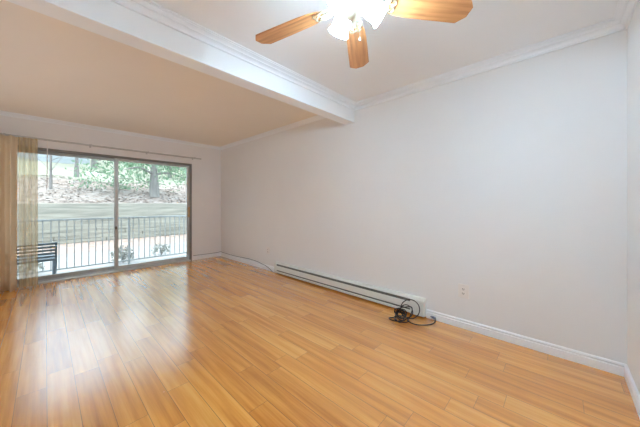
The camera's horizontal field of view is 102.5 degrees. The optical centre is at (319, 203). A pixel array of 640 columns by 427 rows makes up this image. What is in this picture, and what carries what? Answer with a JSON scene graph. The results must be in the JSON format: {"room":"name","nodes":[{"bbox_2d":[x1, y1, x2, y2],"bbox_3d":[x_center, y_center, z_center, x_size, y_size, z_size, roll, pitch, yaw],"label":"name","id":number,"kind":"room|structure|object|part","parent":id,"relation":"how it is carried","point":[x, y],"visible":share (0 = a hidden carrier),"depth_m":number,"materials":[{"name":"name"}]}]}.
{"room":"empty living room","nodes":[
{"label":"empty living room","id":0,"kind":"room"},
{"bbox_2d":[0,115,220,255],"bbox_3d":[-3.556,-0.040,4.482,0.150,2.440,3.720,0,0,43],"label":"wall","id":1,"kind":"structure","parent":0,"point":[206,172],"depth_m":5.07,"materials":[{"name":"white paint"}]},
{"bbox_2d":[0,133,200,189],"bbox_3d":[-3.631,-0.581,4.190,0.140,0.763,3.286,0,0,43],"label":"curtain rod","id":2,"kind":"object","parent":1,"relation":"attached to","point":[47,140],"visible":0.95,"depth_m":4.03,"materials":[{"name":"silver metal"}]},
{"bbox_2d":[0,134,17,292],"bbox_3d":[-4.349,0.128,3.224,0.155,2.082,0.718,0,0,43],"label":"curtain","id":3,"kind":"object","parent":2,"relation":"hanging from","point":[8,144],"visible":1,"depth_m":3.45,"materials":[{"name":"beige fabric"}]},
{"bbox_2d":[18,137,37,287],"bbox_3d":[-4.051,0.118,3.569,0.064,2.064,0.183,0,0,43],"label":"sheer curtain","id":4,"kind":"object","parent":2,"relation":"hanging from","point":[27,147],"visible":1,"depth_m":3.57,"materials":[{"name":"beige fabric"}]},
{"bbox_2d":[17,147,191,287],"bbox_3d":[-3.534,0.180,4.476,0.180,2.000,2.440,0,0,43],"label":"door","id":5,"kind":"structure","parent":1,"relation":"in","point":[51,278],"depth_m":4.46,"materials":[{"name":"grey metal"}]},
{"bbox_3d":[-3.968,0.179,4.079,0.034,1.929,1.202,0,0,43],"label":"fixed panel","id":6,"kind":"part","parent":5,"relation":"part of","materials":[{"name":"clear glass"}]},
{"bbox_3d":[-3.132,0.179,4.889,0.034,1.929,1.222,0,0,43],"label":"sliding panel","id":7,"kind":"part","parent":5,"relation":"part of","materials":[{"name":"clear glass"}]},
{"bbox_2d":[0,110,220,149],"bbox_3d":[-3.481,-1.232,4.412,0.055,0.055,3.720,0,0,43],"label":"trim","id":8,"kind":"structure","parent":1,"relation":"attached to","point":[3,113],"depth_m":4.22,"materials":[{"name":"white paint"}]},
{"bbox_2d":[192,252,220,259],"bbox_3d":[-2.440,1.138,5.556,0.015,0.085,0.628,0,0,43],"label":"baseboard","id":9,"kind":"structure","parent":1,"relation":"attached to","point":[204,256],"depth_m":5.54,"materials":[{"name":"white paint"}]},
{"bbox_2d":[0,0,617,146],"bbox_3d":[-1.339,-1.359,2.411,6.217,0.200,4.020,0,0,43],"label":"ceiling","id":10,"kind":"structure","parent":0,"point":[52,68],"depth_m":2.26,"materials":[{"name":"white paint"}]},
{"bbox_2d":[255,0,472,68],"bbox_3d":[0.121,-1.048,1.232,1.172,0.424,1.146,0,0,43],"label":"ceiling fan","id":11,"kind":"object","parent":10,"relation":"hanging from","point":[348,12],"visible":1,"depth_m":1.31,"materials":[{"name":"gold metal"}]},
{"bbox_3d":[-0.178,-0.980,1.444,0.445,0.007,0.134,0,11,30],"label":"blade","id":12,"kind":"part","parent":11,"relation":"part of","materials":[{"name":"brown wood"}]},
{"bbox_3d":[0.024,-0.974,1.328,0.130,0.012,0.088,0,11,30],"label":"blade arm","id":13,"kind":"part","parent":11,"relation":"part of","materials":[{"name":"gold metal"}]},
{"bbox_3d":[0.101,-0.926,1.154,0.111,0.125,0.126,0,0,43],"label":"lamp shade","id":14,"kind":"part","parent":11,"relation":"part of","materials":[{"name":"white glass"}]},
{"bbox_3d":[0.114,-0.926,1.356,0.126,0.125,0.116,0,0,43],"label":"lamp shade","id":15,"kind":"part","parent":11,"relation":"part of","materials":[{"name":"white glass"}]},
{"bbox_3d":[0.191,-0.974,1.401,0.088,0.012,0.130,-11,-2,12],"label":"blade arm","id":16,"kind":"part","parent":11,"relation":"part of","materials":[{"name":"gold metal"}]},
{"bbox_3d":[0.238,-0.980,1.629,0.134,0.007,0.445,-11,-2,12],"label":"blade","id":17,"kind":"part","parent":11,"relation":"part of","materials":[{"name":"brown wood"}]},
{"bbox_3d":[0.269,-0.926,1.241,0.126,0.125,0.111,0,0,-12],"label":"lamp shade","id":18,"kind":"part","parent":11,"relation":"part of","materials":[{"name":"white glass"}]},
{"bbox_3d":[0.311,-0.974,1.265,0.130,0.012,0.088,0,-11,-6],"label":"blade arm","id":19,"kind":"part","parent":11,"relation":"part of","materials":[{"name":"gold metal"}]},
{"bbox_3d":[0.542,-0.980,1.290,0.445,0.007,0.134,0,-11,-6],"label":"blade","id":20,"kind":"part","parent":11,"relation":"part of","materials":[{"name":"brown wood"}]},
{"bbox_2d":[0,256,639,426],"bbox_3d":[-1.339,1.240,2.411,6.217,0.120,4.020,0,0,43],"label":"floor","id":21,"kind":"structure","parent":0,"point":[219,341],"depth_m":1.86,"materials":[{"name":"laminate"}]},
{"bbox_2d":[193,252,272,271],"bbox_3d":[-1.691,1.118,4.873,2.041,0.106,0.598,0,0,43],"label":"cable","id":22,"kind":"object","parent":21,"relation":"on","point":[216,252],"visible":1,"depth_m":5.26,"materials":[{"name":"white plastic"}]},
{"bbox_2d":[389,299,435,325],"bbox_3d":[0.926,1.083,2.578,0.462,0.190,0.183,0,0,13],"label":"power cord","id":23,"kind":"object","parent":21,"relation":"on","point":[400,310],"visible":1,"depth_m":2.61,"materials":[{"name":"black rubber"}]},
{"bbox_2d":[221,29,626,363],"bbox_3d":[-0.018,-0.040,3.825,6.217,2.440,0.150,0,0,43],"label":"wall","id":24,"kind":"structure","parent":0,"point":[508,183],"depth_m":2.36,"materials":[{"name":"white paint"}]},
{"bbox_2d":[6,0,353,124],"bbox_3d":[-0.881,-1.147,1.983,0.144,0.224,3.720,0,0,43],"label":"ceiling beam","id":25,"kind":"structure","parent":24,"relation":"attached to","point":[109,19],"depth_m":1.78,"materials":[{"name":"white paint"}]},
{"bbox_2d":[110,0,355,110],"bbox_3d":[-0.803,-1.224,1.910,0.070,0.072,3.720,0,0,43],"label":"trim","id":26,"kind":"structure","parent":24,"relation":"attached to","point":[150,9],"depth_m":1.98,"materials":[{"name":"white paint"}]},
{"bbox_2d":[221,252,273,271],"bbox_3d":[-1.486,1.138,5.083,2.055,0.085,0.015,0,0,43],"label":"baseboard","id":27,"kind":"structure","parent":24,"relation":"attached to","point":[246,261],"depth_m":4.98,"materials":[{"name":"white paint"}]},
{"bbox_2d":[220,115,324,149],"bbox_3d":[-0.966,-1.232,4.571,3.514,0.055,0.055,0,0,43],"label":"trim","id":28,"kind":"structure","parent":24,"relation":"attached to","point":[317,117],"depth_m":4.35,"materials":[{"name":"white paint"}]},
{"bbox_2d":[274,261,425,316],"bbox_3d":[0.166,1.083,3.503,2.507,0.194,0.068,0,0,43],"label":"baseboard heater","id":29,"kind":"object","parent":24,"relation":"attached to","point":[384,296],"visible":0.94,"depth_m":3.20,"materials":[{"name":"white metal"}]},
{"bbox_3d":[0.111,1.075,3.517,2.317,0.072,0.010,0,0,43],"label":"panel","id":30,"kind":"part","parent":29,"relation":"part of","materials":[{"name":"white metal"}]},
{"bbox_2d":[458,283,468,298],"bbox_3d":[1.355,0.829,2.430,0.090,0.128,0.012,0,0,43],"label":"wall outlet","id":31,"kind":"object","parent":24,"relation":"attached to","point":[463,290],"visible":1,"depth_m":2.43,"materials":[{"name":"beige plastic"}]},
{"bbox_2d":[355,18,625,109],"bbox_3d":[1.243,-1.224,2.496,2.259,0.072,0.070,0,0,43],"label":"trim","id":32,"kind":"structure","parent":24,"relation":"attached to","point":[610,26],"depth_m":2.18,"materials":[{"name":"white paint"}]},
{"bbox_2d":[426,309,624,376],"bbox_3d":[1.596,1.138,2.204,1.345,0.085,0.015,0,0,43],"label":"baseboard","id":33,"kind":"structure","parent":24,"relation":"attached to","point":[597,362],"depth_m":2.07,"materials":[{"name":"white paint"}]},
{"bbox_2d":[627,0,639,393],"bbox_3d":[0.877,-0.040,0.340,0.150,2.440,3.720,0,0,43],"label":"wall","id":34,"kind":"structure","parent":0,"point":[633,30],"depth_m":1.60,"materials":[{"name":"white paint"}]},
{"bbox_2d":[613,0,637,28],"bbox_3d":[0.796,-1.224,0.415,0.070,0.072,3.720,0,0,43],"label":"trim","id":35,"kind":"structure","parent":34,"relation":"attached to","point":[624,11],"depth_m":1.64,"materials":[{"name":"white paint"}]},
{"bbox_2d":[624,364,639,417],"bbox_3d":[0.817,1.138,0.397,0.015,0.085,3.720,0,0,43],"label":"baseboard","id":36,"kind":"structure","parent":34,"relation":"attached to","point":[635,395],"depth_m":1.56,"materials":[{"name":"white paint"}]},
{"label":"outside","id":37,"kind":"structure","parent":0,"visible":0},
{"bbox_2d":[17,242,185,277],"bbox_3d":[-5.088,1.591,8.460,4.980,0.380,60.000,0,0,43],"label":"ground","id":38,"kind":"structure","parent":37,"point":[70,257],"depth_m":6.67,"materials":[{"name":"white concrete"}]},
{"bbox_2d":[17,262,44,276],"bbox_3d":[-5.635,1.208,4.934,0.515,0.389,0.493,0,0,43],"label":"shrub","id":39,"kind":"object","parent":38,"relation":"on","point":[39,264],"visible":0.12,"depth_m":5.01,"materials":[{"name":"green plant"}]},
{"bbox_2d":[17,203,185,245],"bbox_3d":[-6.119,0.699,10.664,0.460,1.404,61.814,0,0,43],"label":"wall","id":40,"kind":"structure","parent":38,"relation":"on","point":[45,210],"depth_m":8.92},
{"bbox_2d":[17,255,185,278],"bbox_3d":[-3.487,1.395,5.596,1.270,0.150,14.000,0,0,43],"label":"patio slab","id":41,"kind":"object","parent":38,"relation":"on","point":[183,255],"visible":0.03,"depth_m":5.66,"materials":[{"name":"concrete"}]},
{"bbox_2d":[17,242,56,273],"bbox_3d":[-4.629,0.970,4.137,0.575,0.704,0.538,0,0,41],"label":"bench","id":42,"kind":"object","parent":41,"relation":"on","point":[42,257],"visible":0.46,"depth_m":4.11,"materials":[{"name":"metal"}]},
{"bbox_3d":[-4.287,1.130,4.160,0.031,0.384,0.083,0,0,-26],"label":"leg","id":43,"kind":"part","parent":42,"relation":"part of","materials":[{"name":"metal"}]},
{"bbox_3d":[-4.278,0.795,4.165,0.082,0.354,0.028,0,0,41],"label":"post","id":44,"kind":"part","parent":42,"relation":"part of","materials":[{"name":"metal"}]},
{"bbox_2d":[17,215,185,275],"bbox_3d":[-4.042,0.803,5.566,0.080,1.035,5.840,0,0,43],"label":"railing","id":45,"kind":"object","parent":41,"relation":"on","point":[174,216],"visible":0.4,"depth_m":5.26,"materials":[{"name":"grey metal"}]},
{"bbox_3d":[-4.042,0.303,5.566,0.044,0.035,5.800,0,0,43],"label":"rail","id":46,"kind":"part","parent":45,"relation":"part of","materials":[{"name":"grey metal"}]},
{"bbox_3d":[-4.042,1.212,5.566,0.030,0.027,5.800,0,0,43],"label":"rail","id":47,"kind":"part","parent":45,"relation":"part of","materials":[{"name":"grey metal"}]},
{"bbox_3d":[-4.093,0.821,5.511,0.080,1.000,0.080,0,0,43],"label":"post","id":48,"kind":"part","parent":45,"relation":"part of","materials":[{"name":"grey metal"}]},
{"bbox_2d":[17,234,185,255],"bbox_3d":[-6.027,1.338,9.351,1.791,0.115,60.020,0,0,43],"label":"mulch bed","id":49,"kind":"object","parent":38,"relation":"on","point":[170,238],"visible":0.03,"depth_m":8.49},
{"bbox_2d":[151,243,170,254],"bbox_3d":[-4.296,1.231,6.953,0.454,0.343,0.451,0,0,43],"label":"shrub","id":50,"kind":"object","parent":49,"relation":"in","point":[163,246],"visible":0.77,"depth_m":6.92,"materials":[{"name":"green plant"}]},
{"bbox_2d":[110,245,134,262],"bbox_3d":[-4.642,1.188,6.053,0.485,0.430,0.457,0,0,43],"label":"shrub","id":51,"kind":"object","parent":38,"relation":"on","point":[125,249],"visible":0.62,"depth_m":6.00,"materials":[{"name":"green plant"}]},
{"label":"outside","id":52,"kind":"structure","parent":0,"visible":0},
{"bbox_2d":[38,159,185,202],"bbox_3d":[-12.365,-3.208,27.387,32.000,6.465,82.800,0,0,43],"label":"slope","id":53,"kind":"structure","parent":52,"point":[59,169],"depth_m":11.88,"materials":[{"name":"dry leaf litter"},{"name":"soil"},{"name":"patchy ground cover"}]},
{"bbox_2d":[40,155,62,188],"bbox_3d":[-11.079,-2.318,10.491,2.902,3.601,3.460,0,0,-15],"label":"bare tree","id":54,"kind":"object","parent":53,"relation":"on","point":[50,156],"visible":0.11,"depth_m":10.36,"materials":[{"name":"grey plant"}]},
{"bbox_2d":[38,154,89,163],"bbox_3d":[-23.365,-5.264,19.791,5.800,4.600,8.600,0,0,43],"label":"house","id":55,"kind":"structure","parent":53,"relation":"on","point":[66,160],"depth_m":19.88,"materials":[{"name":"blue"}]},
{"bbox_2d":[73,157,78,176],"bbox_3d":[-12.865,-3.007,13.722,1.968,3.268,1.547,0,0,43],"label":"bare tree","id":56,"kind":"object","parent":53,"relation":"on","point":[76,159],"visible":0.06,"depth_m":13.81,"materials":[{"name":"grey plant"}]},
{"bbox_2d":[65,159,144,193],"bbox_3d":[-9.144,-1.892,11.216,2.533,3.002,2.851,0,0,43],"label":"evergreen tree","id":57,"kind":"object","parent":53,"relation":"on","point":[120,162],"visible":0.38,"depth_m":10.84,"materials":[{"name":"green plant"}]},
{"bbox_2d":[91,159,118,167],"bbox_3d":[-16.319,-4.821,18.692,4.094,4.552,4.884,0,0,-9],"label":"tree","id":58,"kind":"object","parent":53,"relation":"on","point":[93,162],"visible":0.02,"depth_m":18.46,"materials":[{"name":"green plant"}]},
{"bbox_2d":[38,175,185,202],"bbox_3d":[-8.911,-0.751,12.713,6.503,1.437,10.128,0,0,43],"label":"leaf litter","id":59,"kind":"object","parent":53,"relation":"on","point":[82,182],"visible":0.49,"depth_m":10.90,"materials":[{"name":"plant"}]},
{"bbox_2d":[105,161,185,197],"bbox_3d":[-7.553,-2.564,11.761,4.608,4.607,3.931,0,0,43],"label":"evergreen tree","id":60,"kind":"object","parent":53,"relation":"on","point":[153,186],"visible":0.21,"depth_m":11.32,"materials":[{"name":"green plant"}]},
{"bbox_2d":[139,164,185,177],"bbox_3d":[-11.248,-4.057,19.165,5.345,4.369,5.036,0,0,43],"label":"tree","id":61,"kind":"object","parent":53,"relation":"on","point":[161,166],"visible":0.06,"depth_m":18.96,"materials":[{"name":"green plant"}]}
]}

